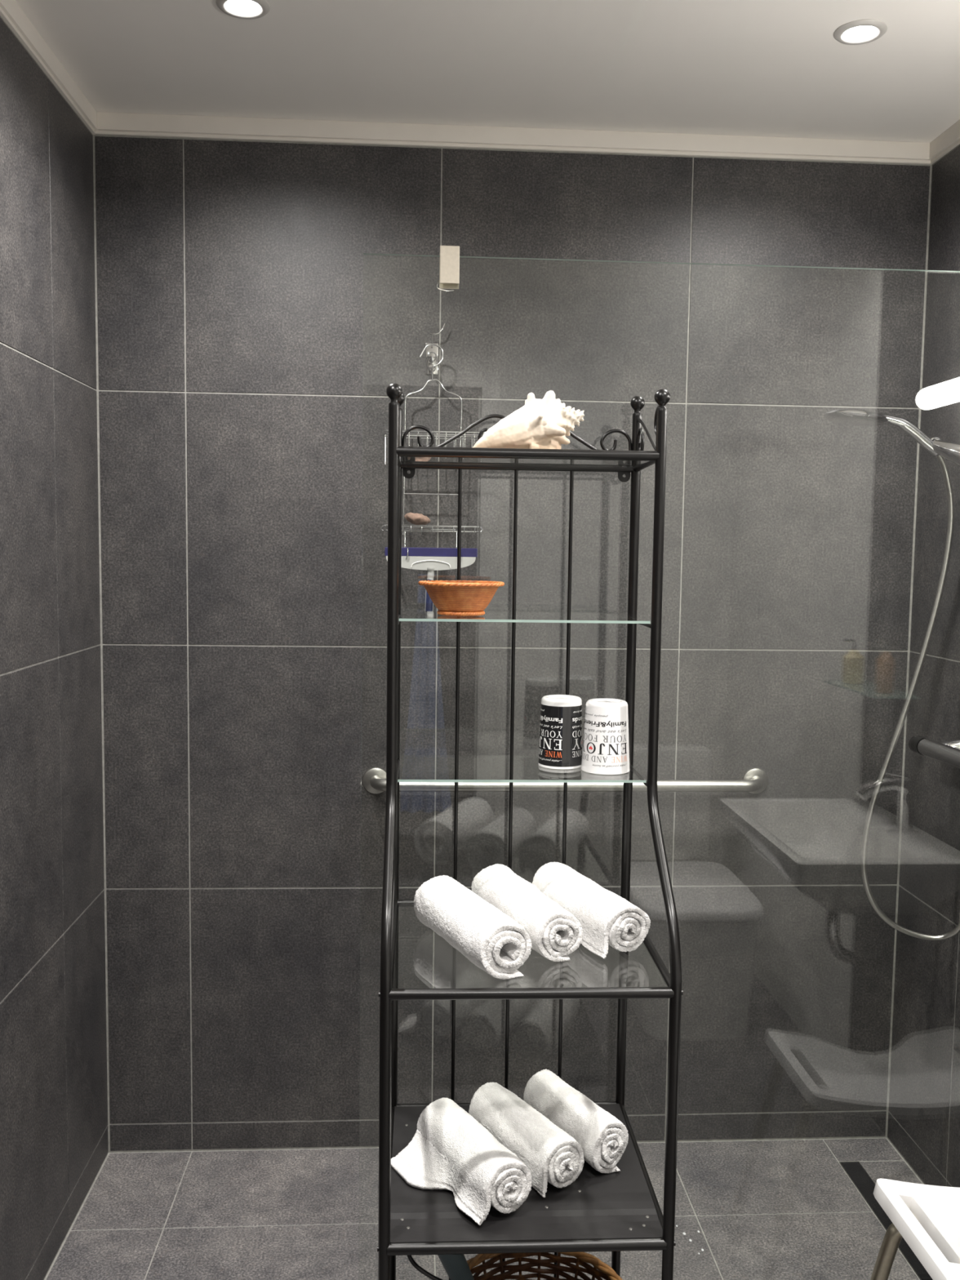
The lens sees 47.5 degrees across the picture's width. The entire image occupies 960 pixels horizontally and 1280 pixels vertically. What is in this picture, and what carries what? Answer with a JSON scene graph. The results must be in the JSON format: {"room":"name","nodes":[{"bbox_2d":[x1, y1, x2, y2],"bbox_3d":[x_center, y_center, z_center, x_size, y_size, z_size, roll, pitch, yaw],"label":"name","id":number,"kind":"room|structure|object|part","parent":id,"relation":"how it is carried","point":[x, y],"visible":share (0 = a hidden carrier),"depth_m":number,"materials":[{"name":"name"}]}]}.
{"room":"bathroom","nodes":[
{"label":"bathroom","id":0,"kind":"room"},
{"bbox_2d":[0,15,108,1279],"bbox_3d":[-0.880,0.131,1.085,0.120,2.670,3.290,0,5,-3],"label":"wall","id":1,"kind":"structure","parent":0,"point":[54,1134],"depth_m":2.24,"materials":[{"name":"grey tile"}]},
{"bbox_2d":[0,0,97,134],"bbox_3d":[-0.802,-1.064,0.969,0.022,0.047,3.150,0,5,-3],"label":"crown molding","id":2,"kind":"structure","parent":1,"relation":"attached to","point":[11,13],"depth_m":2.19,"materials":[{"name":"paint"}]},
{"bbox_2d":[44,1137,924,1279],"bbox_3d":[0.159,1.462,1.243,2.236,0.080,3.360,0,5,-3],"label":"floor","id":3,"kind":"structure","parent":0,"point":[765,1209],"depth_m":2.49,"materials":[{"name":"grey tile"}]},
{"bbox_2d":[377,382,683,1279],"bbox_3d":[0.062,0.490,1.704,0.426,1.778,0.407,1,5,-3],"label":"shelf unit","id":4,"kind":"object","parent":3,"relation":"on","point":[615,1212],"visible":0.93,"depth_m":1.64,"materials":[{"name":"black metal"}]},
{"bbox_3d":[-0.135,0.521,1.597,0.016,1.729,0.209,1,5,-3],"label":"post","id":5,"kind":"part","parent":4,"relation":"part of","materials":[{"name":"black metal"}]},
{"bbox_3d":[-0.144,0.837,1.721,0.012,0.012,0.387,1,5,-3],"label":"rail","id":6,"kind":"part","parent":4,"relation":"part of","materials":[{"name":"black metal"}]},
{"bbox_3d":[-0.139,0.471,1.690,0.012,0.012,0.387,1,5,-3],"label":"rail","id":7,"kind":"part","parent":4,"relation":"part of","materials":[{"name":"black metal"}]},
{"bbox_3d":[-0.149,0.489,1.886,0.016,1.745,0.016,1,5,-3],"label":"post","id":8,"kind":"part","parent":4,"relation":"part of","materials":[{"name":"black metal"}]},
{"bbox_3d":[0.052,0.456,1.893,0.394,0.013,0.013,1,5,-3],"label":"rail","id":9,"kind":"part","parent":4,"relation":"part of","materials":[{"name":"black metal"}]},
{"bbox_3d":[-0.043,0.455,1.888,0.006,1.495,0.006,1,5,-3],"label":"rod","id":10,"kind":"part","parent":4,"relation":"part of","materials":[{"name":"black metal"}]},
{"bbox_2d":[417,580,504,616],"bbox_3d":[-0.030,-0.067,1.732,0.136,0.053,0.137,5,7,43],"label":"bowl","id":11,"kind":"object","parent":4,"relation":"on","point":[451,597],"visible":1,"depth_m":1.69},
{"bbox_2d":[391,1097,532,1226],"bbox_3d":[-0.034,0.790,1.664,0.135,0.084,0.228,-2,6,-31],"label":"rolled towel","id":12,"kind":"object","parent":4,"relation":"on","point":[449,1149],"visible":1,"depth_m":1.65,"materials":[{"name":"white fabric"}]},
{"bbox_2d":[413,875,532,979],"bbox_3d":[-0.015,0.427,1.643,0.086,0.084,0.251,-2,5,-26],"label":"rolled towel","id":13,"kind":"object","parent":4,"relation":"on","point":[490,939],"visible":1,"depth_m":1.57,"materials":[{"name":"white fabric"}]},
{"bbox_3d":[0.047,0.822,1.923,0.394,0.013,0.013,1,5,-3],"label":"rail","id":14,"kind":"part","parent":4,"relation":"part of","materials":[{"name":"black metal"}]},
{"bbox_3d":[0.051,0.456,1.893,0.006,1.495,0.006,1,5,-3],"label":"rod","id":15,"kind":"part","parent":4,"relation":"part of","materials":[{"name":"black metal"}]},
{"bbox_3d":[0.062,-0.291,1.831,0.394,0.013,0.013,1,5,-3],"label":"rail","id":16,"kind":"part","parent":4,"relation":"part of","materials":[{"name":"black metal"}]},
{"bbox_3d":[0.061,0.209,1.776,0.383,0.004,0.199,1,5,-3],"label":"glass shelf","id":17,"kind":"part","parent":4,"relation":"part of","materials":[{"name":"clear glass"}]},
{"bbox_3d":[0.067,-0.284,1.733,0.382,0.004,0.179,1,5,-3],"label":"glass shelf","id":18,"kind":"part","parent":4,"relation":"part of","materials":[{"name":"clear glass"}]},
{"bbox_3d":[0.064,-0.037,1.755,0.383,0.004,0.199,1,5,-3],"label":"glass shelf","id":19,"kind":"part","parent":4,"relation":"part of","materials":[{"name":"clear glass"}]},
{"bbox_2d":[468,1082,584,1197],"bbox_3d":[0.070,0.785,1.736,0.082,0.079,0.229,-2,6,-33],"label":"rolled towel","id":20,"kind":"object","parent":4,"relation":"on","point":[551,1155],"visible":0.95,"depth_m":1.68,"materials":[{"name":"white fabric"}]},
{"bbox_3d":[0.057,0.835,1.729,0.394,0.010,0.383,1,5,-3],"label":"metal shelf","id":21,"kind":"part","parent":4,"relation":"part of","materials":[{"name":"black metal"}]},
{"bbox_2d":[471,863,582,961],"bbox_3d":[0.070,0.424,1.717,0.083,0.081,0.258,-1,5,-24],"label":"rolled towel","id":22,"kind":"object","parent":4,"relation":"on","point":[554,933],"visible":0.87,"depth_m":1.64,"materials":[{"name":"white fabric"}]},
{"bbox_3d":[0.067,0.855,1.538,0.394,0.017,0.017,1,5,-3],"label":"rail","id":23,"kind":"part","parent":4,"relation":"part of","materials":[{"name":"black metal"}]},
{"bbox_3d":[0.072,-0.280,1.637,0.394,0.015,0.015,1,5,-3],"label":"rail","id":24,"kind":"part","parent":4,"relation":"part of","materials":[{"name":"black metal"}]},
{"bbox_2d":[472,390,584,448],"bbox_3d":[0.075,-0.335,1.694,0.170,0.101,0.088,2,5,17],"label":"conch shell","id":25,"kind":"object","parent":4,"relation":"on","point":[544,423],"visible":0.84,"depth_m":1.67,"materials":[{"name":"white"}]},
{"bbox_3d":[0.072,0.489,1.508,0.394,0.015,0.015,1,5,-3],"label":"rail","id":26,"kind":"part","parent":4,"relation":"part of","materials":[{"name":"black metal"}]},
{"bbox_2d":[466,1252,622,1279],"bbox_3d":[0.093,1.136,1.765,0.307,0.147,0.307,1,5,3],"label":"wicker basket","id":27,"kind":"object","parent":4,"relation":"on","point":[605,1271],"visible":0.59,"depth_m":1.88,"materials":[{"name":"brown wicker"}]},
{"bbox_2d":[407,1253,474,1279],"bbox_3d":[-0.038,1.066,1.728,0.115,0.273,0.188,3,5,24],"label":"hair dryer","id":28,"kind":"object","parent":27,"relation":"in","point":[456,1267],"visible":0.43,"depth_m":1.76,"materials":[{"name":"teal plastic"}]},
{"bbox_3d":[-0.034,1.048,1.778,0.082,0.156,0.041,0,5,-3],"label":"dryer handle","id":29,"kind":"part","parent":28,"relation":"part of","materials":[{"name":"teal plastic"}]},
{"bbox_2d":[537,694,582,769],"bbox_3d":[0.133,0.149,1.787,0.072,0.114,0.072,0,5,-3],"label":"cup","id":30,"kind":"object","parent":4,"relation":"on","point":[560,746],"visible":0.98,"depth_m":1.76,"materials":[{"name":"black ceramic"}]},
{"bbox_3d":[0.144,0.457,1.898,0.006,1.495,0.006,1,5,-3],"label":"rod","id":31,"kind":"part","parent":4,"relation":"part of","materials":[{"name":"black metal"}]},
{"bbox_2d":[523,1068,628,1173],"bbox_3d":[0.154,0.782,1.784,0.076,0.086,0.215,-2,6,-30],"label":"rolled towel","id":32,"kind":"object","parent":4,"relation":"on","point":[602,1138],"visible":0.94,"depth_m":1.73,"materials":[{"name":"white fabric"}]},
{"bbox_2d":[531,862,650,959],"bbox_3d":[0.170,0.423,1.739,0.093,0.080,0.252,-1,5,-25],"label":"rolled towel","id":33,"kind":"object","parent":4,"relation":"on","point":[606,917],"visible":0.93,"depth_m":1.66,"materials":[{"name":"white fabric"}]},
{"bbox_2d":[581,697,630,774],"bbox_3d":[0.203,0.153,1.754,0.078,0.113,0.078,0,5,-3],"label":"cup","id":34,"kind":"object","parent":4,"relation":"on","point":[606,742],"visible":1,"depth_m":1.72,"materials":[{"name":"white ceramic"}]},
{"bbox_3d":[0.253,0.492,1.906,0.016,1.745,0.016,1,5,-3],"label":"post","id":35,"kind":"part","parent":4,"relation":"part of","materials":[{"name":"black metal"}]},
{"bbox_3d":[0.258,0.840,1.741,0.012,0.012,0.387,1,5,-3],"label":"rail","id":36,"kind":"part","parent":4,"relation":"part of","materials":[{"name":"black metal"}]},
{"bbox_3d":[0.268,-0.283,1.744,0.012,0.017,0.194,1,5,-3],"label":"rail","id":37,"kind":"part","parent":4,"relation":"part of","materials":[{"name":"black metal"}]},
{"bbox_3d":[0.263,0.474,1.711,0.012,0.012,0.387,1,5,-3],"label":"rail","id":38,"kind":"part","parent":4,"relation":"part of","materials":[{"name":"black metal"}]},
{"bbox_3d":[0.267,0.525,1.618,0.016,1.729,0.209,1,5,-3],"label":"post","id":39,"kind":"part","parent":4,"relation":"part of","materials":[{"name":"black metal"}]},
{"bbox_2d":[358,253,959,1279],"bbox_3d":[0.457,0.359,1.952,1.333,2.008,0.010,0,5,-3],"label":"screen","id":40,"kind":"object","parent":3,"relation":"on","point":[363,253],"visible":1,"depth_m":1.86,"materials":[{"name":"clear glass"}]},
{"bbox_2d":[435,245,459,292],"bbox_3d":[-0.055,-0.628,1.850,0.039,0.070,0.040,0,5,-3],"label":"hook","id":41,"kind":"object","parent":40,"relation":"attached to","point":[449,268],"visible":1,"depth_m":1.83,"materials":[{"name":"white plastic"}]},
{"bbox_3d":[-0.052,-0.623,1.847,0.033,0.054,0.003,0,5,-3],"label":"plate","id":42,"kind":"part","parent":41,"relation":"part of","materials":[{"name":"beige metal"}]},
{"bbox_3d":[-0.051,-0.630,1.832,0.033,0.062,0.003,0,5,-3],"label":"plate","id":43,"kind":"part","parent":41,"relation":"part of","materials":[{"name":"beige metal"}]},
{"bbox_2d":[675,1224,703,1254],"bbox_3d":[0.478,1.327,2.423,0.042,0.002,0.107,-1,5,-18],"label":"water droplets","id":44,"kind":"object","parent":3,"relation":"on","point":[698,1231],"visible":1,"depth_m":2.42},
{"bbox_2d":[838,1161,933,1279],"bbox_3d":[0.952,1.351,2.282,0.052,0.010,0.912,0,5,-3],"label":"floor drain","id":45,"kind":"object","parent":3,"relation":"in","point":[865,1185],"visible":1,"depth_m":2.56,"materials":[{"name":"metal"}]},
{"bbox_2d":[870,1177,959,1279],"bbox_3d":[0.860,1.161,1.752,0.542,0.455,0.300,0,5,-3],"label":"stool","id":46,"kind":"object","parent":3,"relation":"on","point":[926,1216],"visible":1,"depth_m":1.79,"materials":[{"name":"white plastic"}]},
{"bbox_3d":[0.692,1.162,1.837,0.207,0.416,0.038,1,5,5],"label":"leg","id":47,"kind":"part","parent":46,"relation":"part of","materials":[{"name":"brown metal"}]},
{"bbox_2d":[15,0,959,142],"bbox_3d":[0.204,-1.118,1.019,2.216,0.080,3.380,0,5,-3],"label":"ceiling","id":48,"kind":"structure","parent":0,"point":[750,68],"depth_m":2.23,"materials":[{"name":"paint"}]},
{"bbox_2d":[216,0,270,19],"bbox_3d":[-0.436,-1.165,2.007,0.097,0.006,0.097,0,5,-3],"label":"recessed light","id":49,"kind":"object","parent":48,"relation":"in","point":[246,7],"visible":1,"depth_m":2.01,"materials":[{"name":"silver metal"}]},
{"bbox_3d":[-0.436,-1.166,2.007,0.060,0.004,0.060,4,6,36],"label":"bulb","id":50,"kind":"part","parent":49,"relation":"part of","materials":[{"name":"white glass"}]},
{"bbox_2d":[833,18,887,44],"bbox_3d":[0.724,-1.155,2.077,0.097,0.006,0.097,0,5,-3],"label":"recessed light","id":51,"kind":"object","parent":48,"relation":"in","point":[866,28],"visible":1,"depth_m":2.07,"materials":[{"name":"silver metal"}]},
{"bbox_3d":[0.724,-1.156,2.077,0.060,0.004,0.060,4,6,36],"label":"bulb","id":52,"kind":"part","parent":51,"relation":"part of","materials":[{"name":"white glass"}]},
{"bbox_2d":[93,134,932,1152],"bbox_3d":[0.081,0.006,2.745,2.096,2.670,0.120,0,5,-3],"label":"wall","id":53,"kind":"structure","parent":0,"point":[242,325],"depth_m":2.68,"materials":[{"name":"grey tile"}]},
{"bbox_2d":[425,323,445,374],"bbox_3d":[-0.106,-0.694,2.600,0.047,0.118,0.028,0,5,-3],"label":"wall hook","id":54,"kind":"object","parent":53,"relation":"attached to","point":[432,351],"visible":0.98,"depth_m":2.61,"materials":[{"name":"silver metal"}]},
{"bbox_3d":[-0.115,-0.673,2.612,0.031,0.074,0.006,0,5,-3],"label":"hook plate","id":55,"kind":"part","parent":54,"relation":"part of","materials":[{"name":"silver metal"}]},
{"bbox_3d":[-0.115,-0.647,2.600,0.019,0.019,0.022,0,5,-3],"label":"hook knob","id":56,"kind":"part","parent":54,"relation":"part of","materials":[{"name":"silver metal"}]},
{"bbox_3d":[-0.115,-0.673,2.598,0.021,0.021,0.022,0,5,-3],"label":"hook knob","id":57,"kind":"part","parent":54,"relation":"part of","materials":[{"name":"silver metal"}]},
{"bbox_2d":[380,343,485,559],"bbox_3d":[-0.106,-0.440,2.542,0.248,0.509,0.130,0,5,-3],"label":"shower caddy","id":58,"kind":"object","parent":54,"relation":"hanging from","point":[411,530],"visible":0.68,"depth_m":2.57,"materials":[{"name":"silver metal"}]},
{"bbox_2d":[404,512,431,524],"bbox_3d":[-0.148,-0.284,2.563,0.057,0.031,0.056,-4,7,-45],"label":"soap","id":59,"kind":"object","parent":58,"relation":"in","point":[416,518],"visible":1,"depth_m":2.55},
{"bbox_2d":[384,546,477,611],"bbox_3d":[-0.113,-0.130,2.514,0.213,0.165,0.025,0,5,-3],"label":"squeegee","id":60,"kind":"object","parent":58,"relation":"hanging from","point":[429,559],"visible":0.72,"depth_m":2.51,"materials":[{"name":"white plastic"}]},
{"bbox_3d":[-0.115,-0.107,2.517,0.024,0.119,0.023,0,5,-3],"label":"handle","id":61,"kind":"part","parent":60,"relation":"part of","materials":[{"name":"grey plastic"}]},
{"bbox_3d":[-0.112,-0.202,2.510,0.213,0.020,0.007,0,5,-3],"label":"blue blade","id":62,"kind":"part","parent":60,"relation":"part of","materials":[{"name":"rubber"}]},
{"bbox_2d":[380,524,482,535],"bbox_3d":[-0.115,-0.258,2.569,0.237,0.022,0.101,0,5,-3],"label":"basket","id":63,"kind":"object","parent":58,"relation":"on","point":[411,530],"depth_m":2.52,"materials":[{"name":"silver metal"}]},
{"bbox_3d":[-0.114,-0.398,2.609,0.140,0.293,0.004,0,5,-3],"label":"frame","id":64,"kind":"part","parent":58,"relation":"part of","materials":[{"name":"silver metal"}]},
{"bbox_3d":[-0.111,-0.571,2.594,0.138,0.099,0.004,0,5,-3],"label":"frame","id":65,"kind":"part","parent":58,"relation":"part of","materials":[{"name":"silver metal"}]},
{"bbox_2d":[384,430,485,466],"bbox_3d":[-0.103,-0.446,2.553,0.240,0.077,0.100,0,5,-3],"label":"basket","id":66,"kind":"object","parent":58,"relation":"on","point":[427,434],"depth_m":2.51,"materials":[{"name":"silver metal"}]},
{"bbox_2d":[95,111,930,164],"bbox_3d":[0.101,-1.186,2.584,1.984,0.047,0.022,0,5,-3],"label":"crown molding","id":67,"kind":"structure","parent":53,"relation":"attached to","point":[108,123],"depth_m":2.57,"materials":[{"name":"paint"}]},
{"bbox_2d":[362,767,768,793],"bbox_3d":[0.221,0.354,2.684,1.018,0.066,0.074,0,5,-3],"label":"grab bar","id":68,"kind":"object","parent":53,"relation":"attached to","point":[754,780],"visible":0.9,"depth_m":2.66,"materials":[{"name":"metal"}]},
{"bbox_2d":[886,144,959,1187],"bbox_3d":[1.191,0.092,1.893,0.120,2.670,1.920,0,5,-3],"label":"wall","id":69,"kind":"structure","parent":0,"point":[923,1120],"depth_m":2.62,"materials":[{"name":"grey tile"}]},
{"bbox_2d":[908,735,959,768],"bbox_3d":[1.054,0.252,2.382,0.092,0.060,0.342,0,5,-3],"label":"shower mixer","id":70,"kind":"object","parent":69,"relation":"attached to","point":[946,752],"visible":1,"depth_m":2.44,"materials":[{"name":"silver metal"}]},
{"bbox_3d":[1.020,0.243,2.527,0.041,0.042,0.049,0,5,-3],"label":"temperature knob","id":71,"kind":"part","parent":70,"relation":"part of","materials":[{"name":"silver metal"}]},
{"bbox_2d":[928,120,959,164],"bbox_3d":[1.188,-1.046,1.088,0.022,0.047,3.150,0,5,-3],"label":"crown molding","id":72,"kind":"structure","parent":69,"relation":"attached to","point":[948,140],"depth_m":2.56,"materials":[{"name":"paint"}]},
{"bbox_2d":[928,436,959,466],"bbox_3d":[1.034,-0.222,2.332,0.170,0.720,0.060,4,6,34],"label":"holder","id":73,"kind":"object","parent":69,"relation":"attached to","point":[950,451],"visible":1,"depth_m":2.34,"materials":[{"name":"silver metal"}]},
{"bbox_2d":[824,408,937,456],"bbox_3d":[0.874,-0.449,2.361,0.258,0.097,0.132,0,5,-3],"label":"shower","id":74,"kind":"object","parent":73,"relation":"attached to","point":[851,416],"visible":1,"depth_m":2.35,"materials":[{"name":"silver metal"}]},
{"bbox_3d":[0.924,-0.445,2.365,0.158,0.089,0.023,0,5,-3],"label":"shower handle","id":75,"kind":"part","parent":74,"relation":"part of","materials":[{"name":"silver metal"}]},
{"bbox_2d":[860,454,959,941],"bbox_3d":[0.984,0.136,2.389,0.240,1.081,0.107,4,6,32],"label":"shower hose","id":76,"kind":"object","parent":74,"relation":"hanging from","point":[956,931],"visible":0.99,"depth_m":2.41,"materials":[{"name":"metal"}]}
]}

